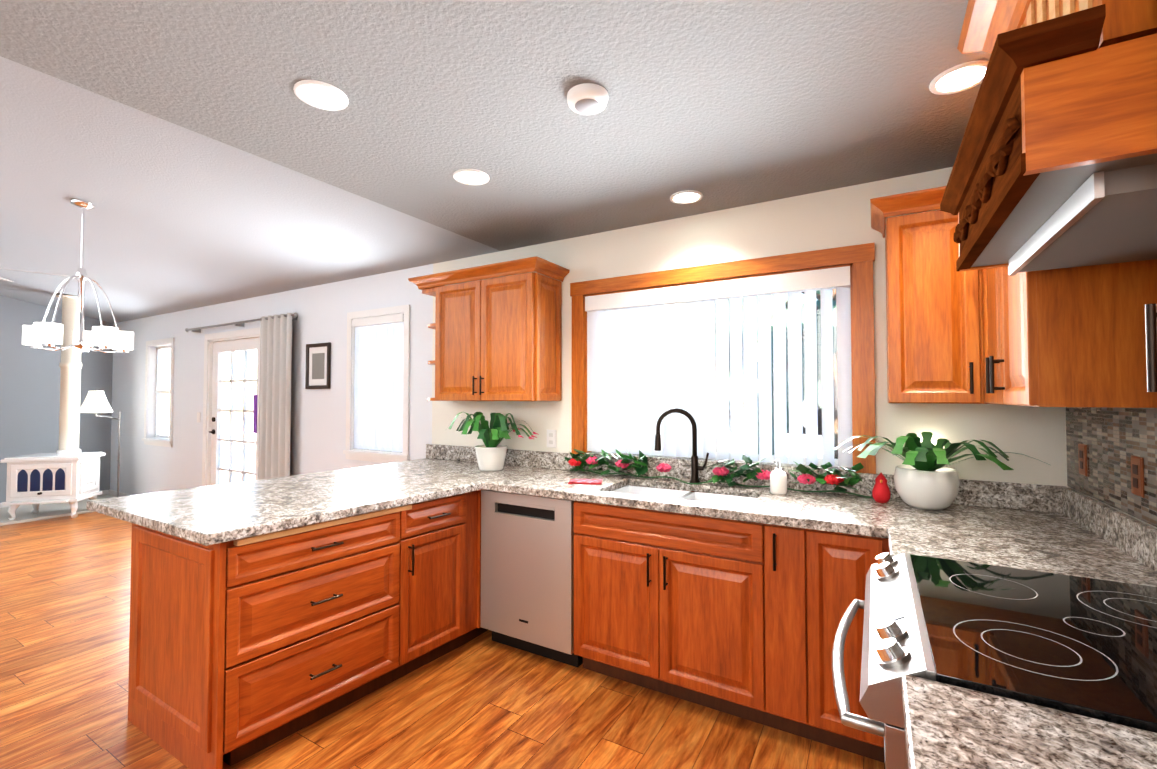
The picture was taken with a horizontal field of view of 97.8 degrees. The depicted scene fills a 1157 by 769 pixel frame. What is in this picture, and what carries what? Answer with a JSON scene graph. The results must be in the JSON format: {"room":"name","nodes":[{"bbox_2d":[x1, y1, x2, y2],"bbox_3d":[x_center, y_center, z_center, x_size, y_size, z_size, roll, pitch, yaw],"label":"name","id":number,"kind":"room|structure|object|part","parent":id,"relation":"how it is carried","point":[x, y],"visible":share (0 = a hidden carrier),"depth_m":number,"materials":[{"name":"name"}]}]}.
{"room":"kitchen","nodes":[
{"label":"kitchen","id":0,"kind":"room"},
{"bbox_2d":[0,295,113,502],"bbox_3d":[-7.925,-0.251,5.030,0.120,3.540,5.240,-1,-2,30],"label":"wall","id":1,"kind":"structure","parent":0,"point":[29,398],"depth_m":6.51,"materials":[{"name":"grey paint"}]},
{"bbox_2d":[0,490,107,507],"bbox_3d":[-7.865,1.473,4.953,0.014,0.090,4.996,-1,-2,30],"label":"baseboard","id":2,"kind":"structure","parent":1,"relation":"attached to","point":[104,492],"depth_m":7.03,"materials":[{"name":"white paint"}]},
{"bbox_2d":[0,494,882,768],"bbox_3d":[-3.563,1.492,2.422,10.240,0.130,5.240,-1,-2,30],"label":"floor","id":3,"kind":"structure","parent":0,"point":[483,701],"depth_m":2.25,"materials":[{"name":"brown wood"}]},
{"bbox_2d":[0,295,104,519],"bbox_3d":[-6.093,0.236,5.888,0.689,2.594,0.542,0,-1,-18],"label":"wood stove","id":4,"kind":"object","parent":3,"relation":"on","point":[68,471],"visible":0.9,"depth_m":5.83,"materials":[{"name":"white ceramic"}]},
{"bbox_2d":[80,389,120,496],"bbox_3d":[-6.008,0.788,6.419,0.410,1.470,0.560,-1,-2,30],"label":"lamp","id":5,"kind":"object","parent":3,"relation":"on","point":[96,401],"visible":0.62,"depth_m":6.26,"materials":[{"name":"silver metal"}]},
{"bbox_2d":[128,524,477,768],"bbox_3d":[-1.257,1.019,2.510,0.872,0.879,1.272,-1,-2,30],"label":"base cabinet","id":6,"kind":"object","parent":3,"relation":"on","point":[264,614],"depth_m":2.00,"materials":[{"name":"brown wood"}]},
{"bbox_2d":[86,458,1156,768],"bbox_3d":[-0.129,0.566,2.193,3.804,0.070,1.946,-1,-2,30],"label":"countertop","id":7,"kind":"structure","parent":6,"relation":"on","point":[736,607],"depth_m":2.14,"materials":[{"name":"grey stone"}]},
{"bbox_2d":[448,412,538,470],"bbox_3d":[-0.594,0.365,3.261,0.617,0.381,0.478,-1,-2,30],"label":"plant","id":8,"kind":"object","parent":7,"relation":"on","point":[491,454],"visible":1,"depth_m":3.23,"materials":[{"name":"green plant"}]},
{"bbox_2d":[568,479,601,483],"bbox_3d":[0.039,0.539,2.810,0.180,0.012,0.120,0,-1,5],"label":"cloth","id":9,"kind":"object","parent":7,"relation":"on","point":[583,481],"visible":0.96,"depth_m":2.79,"materials":[{"name":"red"}]},
{"bbox_2d":[618,484,669,495],"bbox_3d":[0.345,0.678,2.673,0.373,0.189,0.431,-1,-2,30],"label":"sink","id":10,"kind":"object","parent":7,"relation":"in","point":[633,487],"depth_m":2.88,"materials":[{"name":"white ceramic"}]},
{"bbox_2d":[654,408,709,482],"bbox_3d":[0.575,0.339,2.811,0.294,0.412,0.108,-1,-2,30],"label":"faucet","id":11,"kind":"object","parent":7,"relation":"on","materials":[{"name":"brown metal"}]},
{"bbox_2d":[686,492,749,503],"bbox_3d":[0.688,0.673,2.471,0.373,0.189,0.431,-1,-2,30],"label":"sink","id":12,"kind":"object","parent":7,"relation":"in","point":[697,495],"depth_m":2.68,"materials":[{"name":"white ceramic"}]},
{"bbox_2d":[565,448,872,497],"bbox_3d":[0.622,0.452,2.764,1.708,0.180,0.148,-1,-2,30],"label":"garland","id":13,"kind":"object","parent":7,"relation":"on","point":[833,477],"visible":0.98,"depth_m":2.67,"materials":[{"name":"green plant"}]},
{"bbox_2d":[770,459,786,494],"bbox_3d":[0.985,0.453,2.486,0.080,0.168,0.081,-1,-2,30],"label":"soap dispenser","id":14,"kind":"object","parent":7,"relation":"on","point":[778,480],"visible":1,"depth_m":2.46,"materials":[{"name":"white ceramic"}]},
{"bbox_2d":[872,473,890,502],"bbox_3d":[1.384,0.465,2.307,0.072,0.135,0.139,-1,-2,30],"label":"figurine","id":15,"kind":"object","parent":7,"relation":"on","point":[881,492],"visible":1,"depth_m":2.26,"materials":[{"name":"red ceramic"}]},
{"bbox_2d":[834,432,1049,509],"bbox_3d":[1.460,0.366,2.067,0.748,0.321,0.472,-1,-2,30],"label":"plant","id":16,"kind":"object","parent":7,"relation":"on","point":[925,478],"visible":1,"depth_m":2.09,"materials":[{"name":"green plant"}]},
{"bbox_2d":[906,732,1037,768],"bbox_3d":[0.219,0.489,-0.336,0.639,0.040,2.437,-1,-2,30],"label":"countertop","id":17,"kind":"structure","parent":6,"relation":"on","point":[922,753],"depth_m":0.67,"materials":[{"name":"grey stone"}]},
{"bbox_2d":[481,490,582,666],"bbox_3d":[-0.149,1.031,2.931,0.595,0.876,0.572,-1,-2,30],"label":"dishwasher","id":18,"kind":"object","parent":3,"relation":"on","point":[527,573],"visible":0.73,"depth_m":2.67,"materials":[{"name":"silver metal"}]},
{"bbox_2d":[583,664,741,717],"bbox_3d":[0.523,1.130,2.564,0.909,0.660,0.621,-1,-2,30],"label":"toe kick","id":19,"kind":"object","parent":3,"relation":"on","point":[675,694],"depth_m":2.36,"materials":[{"name":"brown wood"}]},
{"bbox_2d":[742,716,809,738],"bbox_3d":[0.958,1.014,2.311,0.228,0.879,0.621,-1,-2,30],"label":"toe kick","id":20,"kind":"object","parent":3,"relation":"on","point":[790,730],"depth_m":2.12,"materials":[{"name":"brown wood"}]},
{"bbox_2d":[810,736,882,761],"bbox_3d":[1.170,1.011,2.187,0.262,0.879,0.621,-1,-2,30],"label":"toe kick","id":21,"kind":"object","parent":3,"relation":"on","point":[815,738],"depth_m":1.99,"materials":[{"name":"brown wood"}]},
{"bbox_2d":[832,553,1156,768],"bbox_3d":[0.969,0.953,1.069,0.762,0.941,0.752,-1,-2,30],"label":"range","id":22,"kind":"object","parent":3,"relation":"on","point":[1084,646],"visible":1,"depth_m":0.99,"materials":[{"name":"silver metal"}]},
{"bbox_2d":[0,0,990,322],"bbox_3d":[-3.563,-1.571,2.496,10.240,1.224,5.240,-1,-2,30],"label":"ceiling","id":23,"kind":"structure","parent":0,"point":[722,104],"depth_m":2.01,"materials":[{"name":"grey paint"}]},
{"bbox_2d":[0,268,69,281],"bbox_3d":[-4.933,-1.116,3.987,1.205,0.460,1.256,-1,-2,30],"label":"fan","id":24,"kind":"object","parent":23,"relation":"hanging from","point":[3,279],"visible":1,"depth_m":4.32,"materials":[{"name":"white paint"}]},
{"bbox_2d":[22,198,133,352],"bbox_3d":[-3.463,-0.757,3.534,0.556,1.059,0.531,-1,-2,30],"label":"chandelier","id":25,"kind":"object","parent":23,"relation":"hanging from","point":[38,335],"visible":1,"depth_m":3.47,"materials":[{"name":"silver metal"}]},
{"bbox_2d":[293,80,348,110],"bbox_3d":[-0.888,-0.996,1.744,0.170,0.008,0.170,-1,-2,30],"label":"recessed light","id":26,"kind":"object","parent":23,"relation":"in","point":[320,95],"visible":1,"depth_m":1.74,"materials":[{"name":"white paint"}]},
{"bbox_2d":[453,169,489,184],"bbox_3d":[-0.507,-0.981,2.390,0.170,0.008,0.170,-1,-2,30],"label":"recessed light","id":27,"kind":"object","parent":23,"relation":"in","point":[471,177],"visible":1,"depth_m":2.38,"materials":[{"name":"white paint"}]},
{"bbox_2d":[567,83,607,114],"bbox_3d":[0.032,-0.979,1.748,0.144,0.042,0.144,-1,-2,30],"label":"smoke detector","id":28,"kind":"object","parent":23,"relation":"attached to","point":[587,99],"visible":1,"depth_m":1.71,"materials":[{"name":"white paint"}]},
{"bbox_2d":[670,190,702,203],"bbox_3d":[0.562,-0.975,2.631,0.170,0.008,0.170,-1,-2,30],"label":"recessed light","id":29,"kind":"object","parent":23,"relation":"in","point":[687,196],"visible":1,"depth_m":2.62,"materials":[{"name":"white paint"}]},
{"bbox_2d":[929,60,988,94],"bbox_3d":[1.248,-0.999,1.648,0.170,0.008,0.170,-1,-2,30],"label":"recessed light","id":30,"kind":"object","parent":23,"relation":"in","point":[961,77],"visible":0.85,"depth_m":1.65,"materials":[{"name":"white paint"}]},
{"bbox_2d":[110,167,1069,494],"bbox_3d":[-2.265,0.230,4.660,10.240,2.560,0.120,-1,-2,30],"label":"wall","id":31,"kind":"structure","parent":0,"point":[828,219],"depth_m":3.45,"materials":[{"name":"white paint"}]},
{"bbox_2d":[108,490,130,496],"bbox_3d":[-5.428,1.508,6.410,2.678,0.090,0.014,-1,-2,30],"label":"baseboard","id":32,"kind":"structure","parent":31,"relation":"attached to","point":[111,492],"depth_m":6.95,"materials":[{"name":"white paint"}]},
{"bbox_2d":[142,338,174,446],"bbox_3d":[-5.265,0.103,6.407,0.800,1.340,0.155,-1,-2,30],"label":"window","id":33,"kind":"structure","parent":31,"relation":"in","point":[153,391],"depth_m":6.53,"materials":[{"name":"white paint"}]},
{"bbox_2d":[197,412,200,422],"bbox_3d":[-4.387,0.380,5.827,0.075,0.118,0.006,-1,-2,30],"label":"light switch","id":34,"kind":"object","parent":31,"relation":"attached to","point":[198,416],"visible":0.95,"depth_m":5.82,"materials":[{"name":"white paint"}]},
{"bbox_2d":[202,327,259,486],"bbox_3d":[-3.709,0.476,5.493,1.240,2.110,0.138,-1,-2,30],"label":"door frame","id":35,"kind":"structure","parent":31,"relation":"attached to","point":[209,339],"depth_m":5.72,"materials":[{"name":"white paint"}]},
{"bbox_2d":[209,337,259,485],"bbox_3d":[-3.723,0.510,5.468,1.056,1.996,0.104,-1,-2,30],"label":"door leaf","id":36,"kind":"structure","parent":31,"relation":"in","point":[232,347],"depth_m":5.56,"materials":[{"name":"white paint"}]},
{"bbox_2d":[253,395,256,432],"bbox_3d":[-3.376,0.305,5.269,0.050,0.400,0.011,-1,-2,30],"label":"ribbon","id":37,"kind":"object","parent":36,"relation":"hanging from","point":[255,416],"visible":1,"depth_m":5.26,"materials":[{"name":"purple fabric"}]},
{"bbox_2d":[185,312,297,479],"bbox_3d":[-3.586,0.421,5.290,2.180,2.170,0.117,-1,-2,30],"label":"curtain","id":38,"kind":"object","parent":31,"relation":"attached to","point":[275,396],"visible":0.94,"depth_m":4.87,"materials":[{"name":"grey fabric"}]},
{"bbox_2d":[305,342,330,388],"bbox_3d":[-2.412,-0.170,4.667,0.350,0.420,0.025,-1,-2,30],"label":"picture frame","id":39,"kind":"object","parent":31,"relation":"attached to","point":[318,365],"visible":1,"depth_m":4.67,"materials":[{"name":"brown wood"}]},
{"bbox_2d":[343,304,409,462],"bbox_3d":[-1.675,0.006,4.298,0.810,1.290,0.155,-1,-2,30],"label":"window","id":40,"kind":"structure","parent":31,"relation":"in","point":[351,452],"depth_m":4.25,"materials":[{"name":"white paint"}]},
{"bbox_2d":[352,314,403,451],"bbox_3d":[-1.691,-0.007,4.270,0.670,1.125,0.060,-1,-2,30],"label":"window blinds","id":41,"kind":"object","parent":40,"relation":"attached to","point":[378,404],"visible":0.83,"depth_m":4.28,"materials":[{"name":"white paint"}]},
{"bbox_2d":[432,266,479,400],"bbox_3d":[-0.734,-0.317,3.516,0.412,0.860,0.317,-1,-2,30],"label":"upper cabinet","id":42,"kind":"object","parent":31,"relation":"attached to","point":[456,326],"depth_m":3.38,"materials":[{"name":"brown wood"}]},
{"bbox_2d":[480,258,563,400],"bbox_3d":[-0.372,-0.323,3.303,0.429,0.860,0.317,-1,-2,30],"label":"upper cabinet","id":43,"kind":"object","parent":31,"relation":"attached to","point":[521,314],"depth_m":3.17,"materials":[{"name":"brown wood"}]},
{"bbox_2d":[547,430,555,447],"bbox_3d":[-0.181,0.360,3.353,0.075,0.118,0.007,-1,-2,30],"label":"outlet","id":44,"kind":"object","parent":31,"relation":"attached to","point":[551,438],"visible":1,"depth_m":3.35,"materials":[{"name":"white paint"}]},
{"bbox_2d":[570,243,875,473],"bbox_3d":[0.719,-0.116,2.897,1.706,1.104,0.148,-1,-2,30],"label":"window","id":45,"kind":"structure","parent":31,"relation":"in","point":[859,260],"depth_m":2.63,"materials":[{"name":"brown wood"}]},
{"bbox_2d":[585,266,852,466],"bbox_3d":[0.701,-0.076,2.874,1.504,0.989,0.077,-1,-2,30],"label":"window blinds","id":46,"kind":"object","parent":45,"relation":"attached to","point":[650,357],"visible":0.85,"depth_m":2.82,"materials":[{"name":"white paint"}]},
{"bbox_3d":[0.739,-0.067,2.929,1.496,1.006,0.030,-1,-2,30],"label":"kitchen window sash","id":47,"kind":"part","parent":45,"relation":"part of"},
{"bbox_2d":[426,444,1067,511],"bbox_3d":[0.408,0.495,2.996,3.690,0.110,0.020,-1,-2,30],"label":"backsplash","id":48,"kind":"structure","parent":31,"relation":"attached to","point":[1032,497],"depth_m":2.53,"materials":[{"name":"grey stone"}]},
{"bbox_2d":[1066,407,1156,528],"bbox_3d":[0.795,0.125,-0.108,0.128,2.540,5.240,-1,-2,30],"label":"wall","id":49,"kind":"structure","parent":0,"point":[1114,439],"depth_m":1.66,"materials":[{"name":"tile"}]},
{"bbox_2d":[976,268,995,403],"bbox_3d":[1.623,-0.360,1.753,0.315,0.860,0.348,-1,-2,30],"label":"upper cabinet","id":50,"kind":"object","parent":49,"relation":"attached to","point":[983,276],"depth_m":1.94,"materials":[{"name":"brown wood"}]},
{"bbox_2d":[940,0,1156,275],"bbox_3d":[1.092,-0.656,1.036,0.498,0.716,0.832,-1,-2,30],"label":"range hood","id":51,"kind":"object","parent":49,"relation":"attached to","point":[1055,165],"visible":1,"depth_m":0.84,"materials":[{"name":"brown wood"}]},
{"bbox_2d":[992,260,1151,407],"bbox_3d":[1.450,-0.367,1.458,0.315,0.860,0.336,-1,-2,30],"label":"upper cabinet","id":52,"kind":"object","parent":49,"relation":"attached to","point":[1083,336],"depth_m":1.34,"materials":[{"name":"brown wood"}]},
{"bbox_2d":[1078,444,1086,475],"bbox_3d":[1.903,0.284,1.905,0.008,0.116,0.072,-1,-2,30],"label":"outlet","id":53,"kind":"object","parent":49,"relation":"attached to","point":[1082,451],"visible":0.98,"depth_m":1.89,"materials":[{"name":"brown wood"}]},
{"bbox_2d":[1062,488,1156,571],"bbox_3d":[0.926,0.429,0.257,0.020,0.110,4.175,-1,-2,30],"label":"backsplash","id":54,"kind":"structure","parent":49,"relation":"attached to","point":[1136,538],"depth_m":1.61,"materials":[{"name":"grey stone"}]},
{"bbox_2d":[1131,456,1144,497],"bbox_3d":[1.669,0.274,1.509,0.008,0.116,0.072,-1,-2,30],"label":"outlet","id":55,"kind":"object","parent":49,"relation":"attached to","point":[1137,476],"visible":1,"depth_m":1.50,"materials":[{"name":"brown plastic"}]},
{"bbox_2d":[1148,259,1156,407],"bbox_3d":[0.865,-0.391,0.458,0.310,0.860,0.449,-1,-2,30],"label":"upper cabinet","id":56,"kind":"object","parent":49,"relation":"attached to","point":[1152,264],"depth_m":0.70,"materials":[{"name":"brown wood"}]},
{"label":"outside","id":57,"kind":"structure","parent":0,"visible":0},
{"bbox_2d":[159,420,821,483],"bbox_3d":[10.863,2.494,31.870,65.000,0.050,59.580,-1,-2,30],"label":"ground","id":58,"kind":"structure","parent":57,"point":[252,447],"depth_m":16.54,"materials":[{"name":"white"}]},
{"bbox_2d":[715,290,821,421],"bbox_3d":[3.207,-3.191,10.596,7.349,10.312,8.337,-1,-2,30],"label":"tree","id":59,"kind":"object","parent":58,"relation":"on","point":[819,386],"depth_m":10.40,"materials":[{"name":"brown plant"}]},
{"bbox_2d":[729,378,821,434],"bbox_3d":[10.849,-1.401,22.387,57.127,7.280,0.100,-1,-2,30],"label":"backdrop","id":60,"kind":"object","parent":58,"relation":"on","point":[819,413],"depth_m":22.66,"materials":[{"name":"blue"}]},
{"bbox_2d":[715,289,837,458],"bbox_3d":[3.818,-2.803,6.198,6.870,9.300,7.031,-1,-2,30],"label":"tree","id":61,"kind":"object","parent":58,"relation":"on","point":[818,305],"depth_m":4.80,"materials":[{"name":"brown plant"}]}
]}

